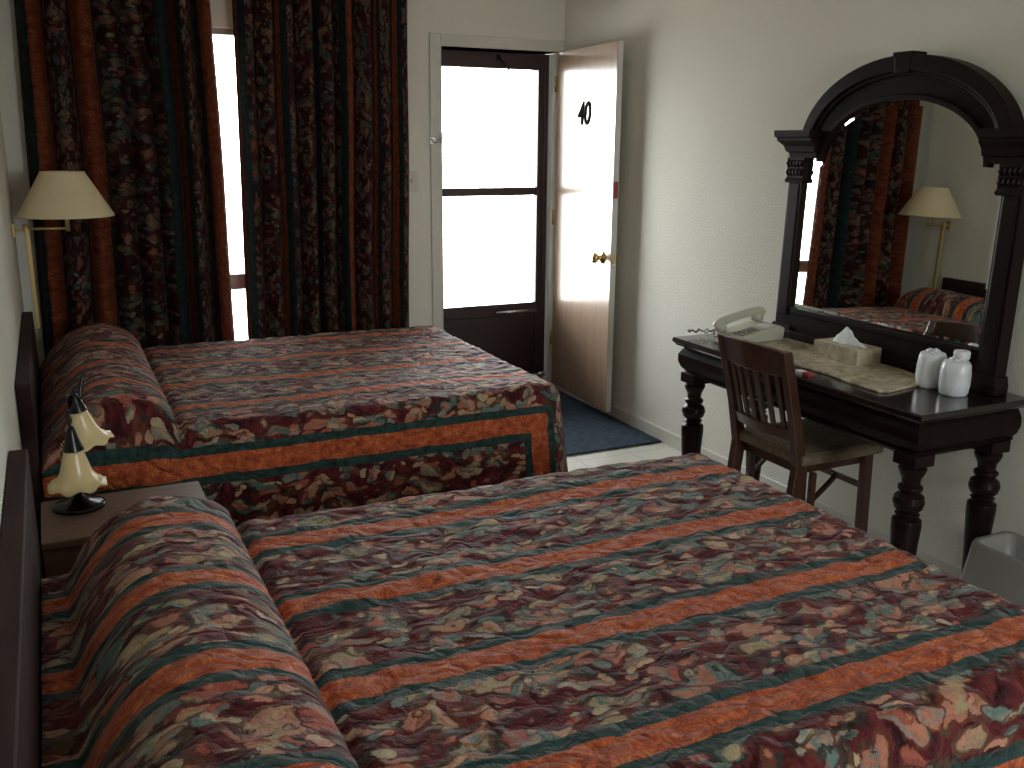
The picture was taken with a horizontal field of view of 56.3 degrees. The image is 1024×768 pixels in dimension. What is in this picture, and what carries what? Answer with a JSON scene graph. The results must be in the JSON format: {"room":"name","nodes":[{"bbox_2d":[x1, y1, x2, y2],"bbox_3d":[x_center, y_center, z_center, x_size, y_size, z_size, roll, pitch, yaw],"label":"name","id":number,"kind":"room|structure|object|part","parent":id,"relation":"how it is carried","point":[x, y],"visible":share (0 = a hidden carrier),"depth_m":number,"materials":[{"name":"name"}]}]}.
{"room":"hotel room","nodes":[
{"label":"hotel room","id":0,"kind":"room"},
{"bbox_2d":[0,109,24,535],"bbox_3d":[-0.979,-0.077,1.605,0.100,2.460,7.082,-6,16,-25],"label":"wall","id":1,"kind":"structure","parent":0,"point":[11,296],"depth_m":3.13,"materials":[{"name":"paint"}]},
{"bbox_2d":[11,171,114,328],"bbox_3d":[-2.032,-0.609,4.369,0.432,0.707,0.407,-6,16,-25],"label":"lamp","id":2,"kind":"object","parent":1,"relation":"attached to","point":[53,195],"visible":1,"depth_m":4.21,"materials":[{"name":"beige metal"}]},
{"bbox_3d":[-2.200,-0.475,4.344,0.058,0.457,0.022,-6,16,-25],"label":"cord","id":3,"kind":"part","parent":2,"relation":"part of","materials":[{"name":"gold metal"}]},
{"bbox_3d":[-2.108,-0.705,4.321,0.185,0.035,0.022,-5,15,-20],"label":"arm","id":4,"kind":"part","parent":2,"relation":"part of","materials":[{"name":"gold metal"}]},
{"bbox_3d":[-2.019,-0.857,4.311,0.407,0.198,0.407,-6,16,-25],"label":"lamp shade","id":5,"kind":"part","parent":2,"relation":"part of","materials":[{"name":"beige fabric"}]},
{"bbox_2d":[65,219,70,230],"bbox_3d":[-2.020,-0.780,4.331,0.036,0.173,0.036,-6,16,-25],"label":"socket","id":6,"kind":"object","parent":2,"relation":"attached to","point":[67,223],"depth_m":4.34,"materials":[{"name":"gold metal"}]},
{"bbox_2d":[0,0,564,385],"bbox_3d":[-1.081,-1.019,5.297,3.010,2.460,0.120,-6,16,-25],"label":"wall","id":7,"kind":"structure","parent":0,"point":[531,19],"depth_m":5.34,"materials":[{"name":"paint"}]},
{"bbox_2d":[212,28,244,289],"bbox_3d":[-1.473,-1.005,5.107,1.300,1.680,0.060,-6,16,-25],"label":"window","id":8,"kind":"structure","parent":7,"relation":"in","point":[237,279],"depth_m":5.17,"materials":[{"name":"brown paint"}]},
{"bbox_2d":[409,171,417,190],"bbox_3d":[-0.565,-1.154,5.440,0.070,0.114,0.016,-6,16,-25],"label":"light switch","id":9,"kind":"object","parent":7,"relation":"attached to","point":[413,175],"visible":0.8,"depth_m":5.44,"materials":[{"name":"white paint"}]},
{"bbox_2d":[430,132,442,142],"bbox_3d":[-0.428,-1.396,5.423,0.072,0.060,0.030,-6,16,-25],"label":"chain","id":10,"kind":"object","parent":7,"relation":"attached to","point":[432,139],"visible":1,"depth_m":5.43,"materials":[{"name":"silver metal"}]},
{"bbox_2d":[441,49,548,378],"bbox_3d":[-0.108,-0.940,5.791,0.712,2.032,0.075,-6,16,-25],"label":"storm door","id":11,"kind":"structure","parent":7,"relation":"in","point":[513,333],"depth_m":5.88,"materials":[{"name":"brown metal"}]},
{"bbox_3d":[-0.143,-0.188,5.989,0.618,0.476,0.040,-6,16,-25],"label":"kick panel","id":12,"kind":"part","parent":11,"relation":"part of","materials":[{"name":"brown metal"}]},
{"bbox_3d":[0.198,-1.199,5.865,0.020,1.350,0.012,-6,16,-25],"label":"stile trim","id":13,"kind":"part","parent":11,"relation":"part of","materials":[{"name":"brown metal"}]},
{"bbox_2d":[429,33,564,329],"bbox_3d":[-0.083,-0.953,5.733,0.854,2.134,0.012,-6,16,-25],"label":"trim","id":14,"kind":"structure","parent":7,"relation":"attached to","point":[436,40],"depth_m":5.49,"materials":[{"name":"white paint"}]},
{"bbox_2d":[440,46,557,383],"bbox_3d":[-0.094,-0.936,5.800,0.760,2.068,0.132,-6,16,-25],"label":"trim","id":15,"kind":"structure","parent":7,"relation":"attached to","point":[552,103],"depth_m":5.86,"materials":[{"name":"white paint"}]},
{"bbox_2d":[550,41,623,411],"bbox_3d":[0.406,-0.899,5.552,0.151,2.008,0.760,-5,15,-22],"label":"entry door","id":16,"kind":"structure","parent":7,"relation":"in","point":[588,80],"depth_m":5.48,"materials":[{"name":"white paint"}]},
{"bbox_3d":[0.474,-0.702,5.315,0.068,0.068,0.068,-5,15,-22],"label":"door knob","id":17,"kind":"part","parent":16,"relation":"part of","materials":[{"name":"gold metal"}]},
{"bbox_3d":[0.560,-1.046,5.156,0.026,0.090,0.002,-5,15,-22],"label":"latch plate","id":18,"kind":"part","parent":16,"relation":"part of","materials":[{"name":"red metal"}]},
{"bbox_3d":[-1.428,-2.114,4.702,2.000,0.023,0.124,-6,16,-25],"label":"curtain rod","id":19,"kind":"object","parent":7,"relation":"attached to","visible":0},
{"bbox_2d":[14,0,234,356],"bbox_3d":[-1.888,-0.921,4.721,0.929,2.300,0.132,-6,16,-25],"label":"curtain","id":20,"kind":"object","parent":19,"relation":"hanging from","point":[121,93],"visible":0.76,"depth_m":4.68,"materials":[{"name":"multicoloured fabric"}]},
{"bbox_2d":[232,0,408,338],"bbox_3d":[-0.991,-1.018,5.136,0.935,2.300,0.129,-6,16,-25],"label":"curtain","id":21,"kind":"object","parent":19,"relation":"hanging from","point":[322,85],"visible":0.84,"depth_m":5.08,"materials":[{"name":"multicoloured fabric"}]},
{"bbox_2d":[566,442,680,471],"bbox_3d":[0.412,1.009,2.575,3.210,0.100,7.082,-6,16,-25],"label":"floor","id":22,"kind":"structure","parent":0,"point":[660,450],"depth_m":4.89,"materials":[{"name":"tile"}]},
{"bbox_2d":[41,481,205,577],"bbox_3d":[-1.092,0.614,2.792,0.459,0.532,0.330,-6,16,-25],"label":"nightstand","id":23,"kind":"object","parent":22,"relation":"on","point":[63,537],"visible":0.16,"depth_m":2.62,"materials":[{"name":"brown wood"}]},
{"bbox_2d":[47,367,113,515],"bbox_3d":[-1.231,0.160,2.713,0.166,0.386,0.262,-2,15,-9],"label":"table lamp","id":24,"kind":"object","parent":23,"relation":"on","point":[76,476],"visible":1,"depth_m":2.68,"materials":[{"name":"beige metal"}]},
{"bbox_3d":[-1.237,0.162,2.718,0.047,0.304,0.110,-6,16,-25],"label":"stem","id":25,"kind":"part","parent":24,"relation":"part of","materials":[{"name":"brown metal"}]},
{"bbox_3d":[-1.224,0.231,2.680,0.154,0.124,0.154,-6,16,-25],"label":"lamp shade","id":26,"kind":"part","parent":24,"relation":"part of","materials":[{"name":"beige glass"}]},
{"bbox_3d":[-1.232,0.122,2.762,0.147,0.123,0.148,-6,16,-25],"label":"lamp shade","id":27,"kind":"part","parent":24,"relation":"part of","materials":[{"name":"beige glass"}]},
{"bbox_2d":[15,311,567,577],"bbox_3d":[-0.967,0.123,4.201,2.063,0.790,1.644,-6,16,-25],"label":"bed","id":28,"kind":"object","parent":22,"relation":"on","point":[270,427],"visible":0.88,"depth_m":3.66,"materials":[{"name":"multicoloured fabric"}]},
{"bbox_3d":[-1.883,0.220,3.788,0.044,0.790,1.460,-6,16,-25],"label":"headboard","id":29,"kind":"part","parent":28,"relation":"part of","materials":[{"name":"brown wood"}]},
{"bbox_2d":[0,449,1023,767],"bbox_3d":[0.028,0.640,2.208,2.079,0.790,1.700,-6,16,-25],"label":"bed","id":30,"kind":"object","parent":22,"relation":"on","point":[691,610],"visible":1,"depth_m":1.87,"materials":[{"name":"multicoloured fabric"}]},
{"bbox_3d":[-0.906,0.732,1.815,0.044,0.790,1.620,-6,16,-25],"label":"headboard","id":31,"kind":"part","parent":30,"relation":"part of","materials":[{"name":"brown wood"}]},
{"bbox_2d":[558,390,660,455],"bbox_3d":[0.123,0.219,5.436,0.932,0.011,1.185,-6,16,-25],"label":"rug","id":32,"kind":"object","parent":22,"relation":"on","point":[587,429],"visible":0.29,"depth_m":5.26,"materials":[{"name":"blue carpet"}]},
{"bbox_2d":[717,333,883,531],"bbox_3d":[1.056,0.248,3.600,0.526,0.880,0.386,-6,16,-25],"label":"desk chair","id":33,"kind":"object","parent":22,"relation":"on","point":[800,446],"visible":0.86,"depth_m":3.49,"materials":[{"name":"red wood"}]},
{"bbox_3d":[0.832,0.231,3.679,0.148,0.870,0.032,-6,16,-25],"label":"post","id":34,"kind":"part","parent":33,"relation":"part of","materials":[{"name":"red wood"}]},
{"bbox_3d":[0.938,0.442,3.787,0.022,0.410,0.022,-6,16,-25],"label":"leg","id":35,"kind":"part","parent":33,"relation":"part of","materials":[{"name":"red wood"}]},
{"bbox_3d":[0.856,-0.106,3.412,0.078,0.105,0.335,-6,16,-25],"label":"rail","id":36,"kind":"part","parent":33,"relation":"part of","materials":[{"name":"red wood"}]},
{"bbox_3d":[0.921,0.151,3.511,0.053,0.040,0.335,-6,16,-25],"label":"rail","id":37,"kind":"part","parent":33,"relation":"part of","materials":[{"name":"red wood"}]},
{"bbox_3d":[0.977,0.307,3.387,0.148,0.870,0.032,-6,16,-25],"label":"post","id":38,"kind":"part","parent":33,"relation":"part of","materials":[{"name":"red wood"}]},
{"bbox_3d":[1.102,0.256,3.628,0.310,0.042,0.303,-6,16,-25],"label":"seat frame","id":39,"kind":"part","parent":33,"relation":"part of","materials":[{"name":"red wood"}]},
{"bbox_3d":[1.175,0.398,3.893,0.051,0.448,0.034,-6,16,-25],"label":"leg","id":40,"kind":"part","parent":33,"relation":"part of","materials":[{"name":"red wood"}]},
{"bbox_3d":[1.083,0.518,3.494,0.022,0.410,0.022,-6,16,-25],"label":"leg","id":41,"kind":"part","parent":33,"relation":"part of","materials":[{"name":"red wood"}]},
{"bbox_2d":[740,418,883,466],"bbox_3d":[1.117,0.212,3.621,0.390,0.047,0.386,-6,16,-25],"label":"seat cushion","id":42,"kind":"object","parent":33,"relation":"on","point":[823,444],"depth_m":3.52,"materials":[{"name":"beige fabric"}]},
{"bbox_3d":[1.319,0.474,3.600,0.051,0.448,0.034,-6,16,-25],"label":"leg","id":43,"kind":"part","parent":33,"relation":"part of","materials":[{"name":"red wood"}]},
{"bbox_2d":[672,333,1023,573],"bbox_3d":[1.184,0.292,3.675,0.500,0.760,1.310,-6,16,-25],"label":"desk","id":44,"kind":"object","parent":22,"relation":"on","point":[918,424],"visible":0.7,"depth_m":3.14,"materials":[{"name":"brown wood"}]},
{"bbox_3d":[0.775,0.250,4.126,0.100,0.612,0.100,-6,16,-25],"label":"leg","id":45,"kind":"part","parent":44,"relation":"part of","materials":[{"name":"brown wood"}]},
{"bbox_3d":[1.091,0.215,4.273,0.100,0.612,0.100,-6,16,-25],"label":"leg","id":46,"kind":"part","parent":44,"relation":"part of","materials":[{"name":"brown wood"}]},
{"bbox_2d":[795,369,813,376],"bbox_3d":[1.041,-0.039,3.406,0.028,0.012,0.065,-8,17,-30],"label":"matchbook","id":47,"kind":"object","parent":44,"relation":"on","point":[799,371],"visible":0.9,"depth_m":3.39,"materials":[{"name":"white paper"}]},
{"bbox_2d":[756,338,917,392],"bbox_3d":[1.161,-0.092,3.619,0.313,0.010,0.924,-6,16,-25],"label":"table runner","id":48,"kind":"object","parent":44,"relation":"on","point":[880,378],"visible":0.52,"depth_m":3.43,"materials":[{"name":"beige fabric"}]},
{"bbox_2d":[688,306,783,341],"bbox_3d":[0.937,-0.256,3.993,0.304,0.118,0.271,-6,16,-25],"label":"telephone","id":49,"kind":"object","parent":48,"relation":"on","point":[754,330],"visible":0.99,"depth_m":3.95,"materials":[{"name":"beige plastic"}]},
{"bbox_3d":[0.814,-0.223,4.044,0.126,0.016,0.081,10,17,34],"label":"cord","id":50,"kind":"part","parent":49,"relation":"part of","materials":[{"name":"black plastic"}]},
{"bbox_2d":[813,326,881,365],"bbox_3d":[1.265,-0.154,3.605,0.120,0.118,0.224,-6,16,-25],"label":"tissue box","id":51,"kind":"object","parent":48,"relation":"on","point":[844,347],"visible":1,"depth_m":3.56,"materials":[{"name":"beige cardboard"}]},
{"bbox_2d":[772,50,1023,395],"bbox_3d":[1.366,-0.627,3.486,0.110,1.112,1.184,-5,15,-25],"label":"mirror","id":52,"kind":"object","parent":44,"relation":"on","point":[904,226],"visible":0.98,"depth_m":3.41,"materials":[{"name":"brown wood"}]},
{"bbox_3d":[1.170,-0.560,3.974,0.066,0.740,0.120,-5,15,-25],"label":"post","id":53,"kind":"part","parent":52,"relation":"part of","materials":[{"name":"brown wood"}]},
{"bbox_3d":[1.166,-0.968,3.858,0.110,0.106,0.207,-5,15,-25],"label":"cornice","id":54,"kind":"part","parent":52,"relation":"part of","materials":[{"name":"brown wood"}]},
{"bbox_3d":[1.371,-0.156,3.611,0.066,0.130,0.924,-5,15,-25],"label":"rail","id":55,"kind":"part","parent":52,"relation":"part of","materials":[{"name":"brown wood"}]},
{"bbox_3d":[1.383,-0.616,3.498,0.006,0.836,0.940,-5,15,-25],"label":"glass","id":56,"kind":"part","parent":52,"relation":"part of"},
{"bbox_3d":[1.591,-0.335,3.106,0.066,0.740,0.120,-5,15,-25],"label":"post","id":57,"kind":"part","parent":52,"relation":"part of","materials":[{"name":"brown wood"}]},
{"bbox_3d":[1.581,-0.746,3.002,0.110,0.106,0.207,-5,15,-25],"label":"cornice","id":58,"kind":"part","parent":52,"relation":"part of","materials":[{"name":"brown wood"}]},
{"bbox_3d":[1.276,0.513,3.113,0.100,0.612,0.100,-6,16,-25],"label":"leg","id":59,"kind":"part","parent":44,"relation":"part of","materials":[{"name":"brown wood"}]},
{"bbox_2d":[915,348,946,388],"bbox_3d":[1.422,-0.055,3.239,0.097,0.133,0.098,-6,16,-25],"label":"cup","id":60,"kind":"object","parent":44,"relation":"on","point":[929,362],"visible":0.9,"depth_m":3.21,"materials":[{"name":"white plastic"}]},
{"bbox_2d":[938,356,971,396],"bbox_3d":[1.460,-0.028,3.145,0.099,0.127,0.099,-6,16,-25],"label":"cup","id":61,"kind":"object","parent":44,"relation":"on","point":[955,374],"visible":1,"depth_m":3.11,"materials":[{"name":"white plastic"}]},
{"bbox_2d":[953,349,970,360],"bbox_3d":[1.501,-0.046,3.203,0.052,0.134,0.052,-6,16,-25],"label":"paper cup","id":62,"kind":"object","parent":44,"relation":"on","point":[966,354],"visible":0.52,"depth_m":3.17,"materials":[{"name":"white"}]},
{"bbox_3d":[1.592,0.478,3.260,0.100,0.612,0.100,-6,16,-25],"label":"leg","id":63,"kind":"part","parent":44,"relation":"part of","materials":[{"name":"brown wood"}]},
{"bbox_2d":[960,531,1023,606],"bbox_3d":[1.667,0.688,3.067,0.221,0.304,0.422,-6,16,-25],"label":"waste bin","id":64,"kind":"object","parent":22,"relation":"on","point":[994,563],"visible":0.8,"depth_m":3.10,"materials":[{"name":"grey plastic"}]},
{"bbox_2d":[564,0,1023,567],"bbox_3d":[1.826,-0.385,2.913,0.100,2.460,7.082,-6,16,-25],"label":"wall","id":65,"kind":"structure","parent":0,"point":[707,85],"depth_m":4.41,"materials":[{"name":"paint"}]},
{"bbox_2d":[555,384,961,578],"bbox_3d":[1.768,0.778,3.175,0.014,0.075,6.862,-6,16,-25],"label":"baseboard","id":66,"kind":"structure","parent":65,"relation":"attached to","point":[667,437],"depth_m":4.63,"materials":[{"name":"white paint"}]}
]}

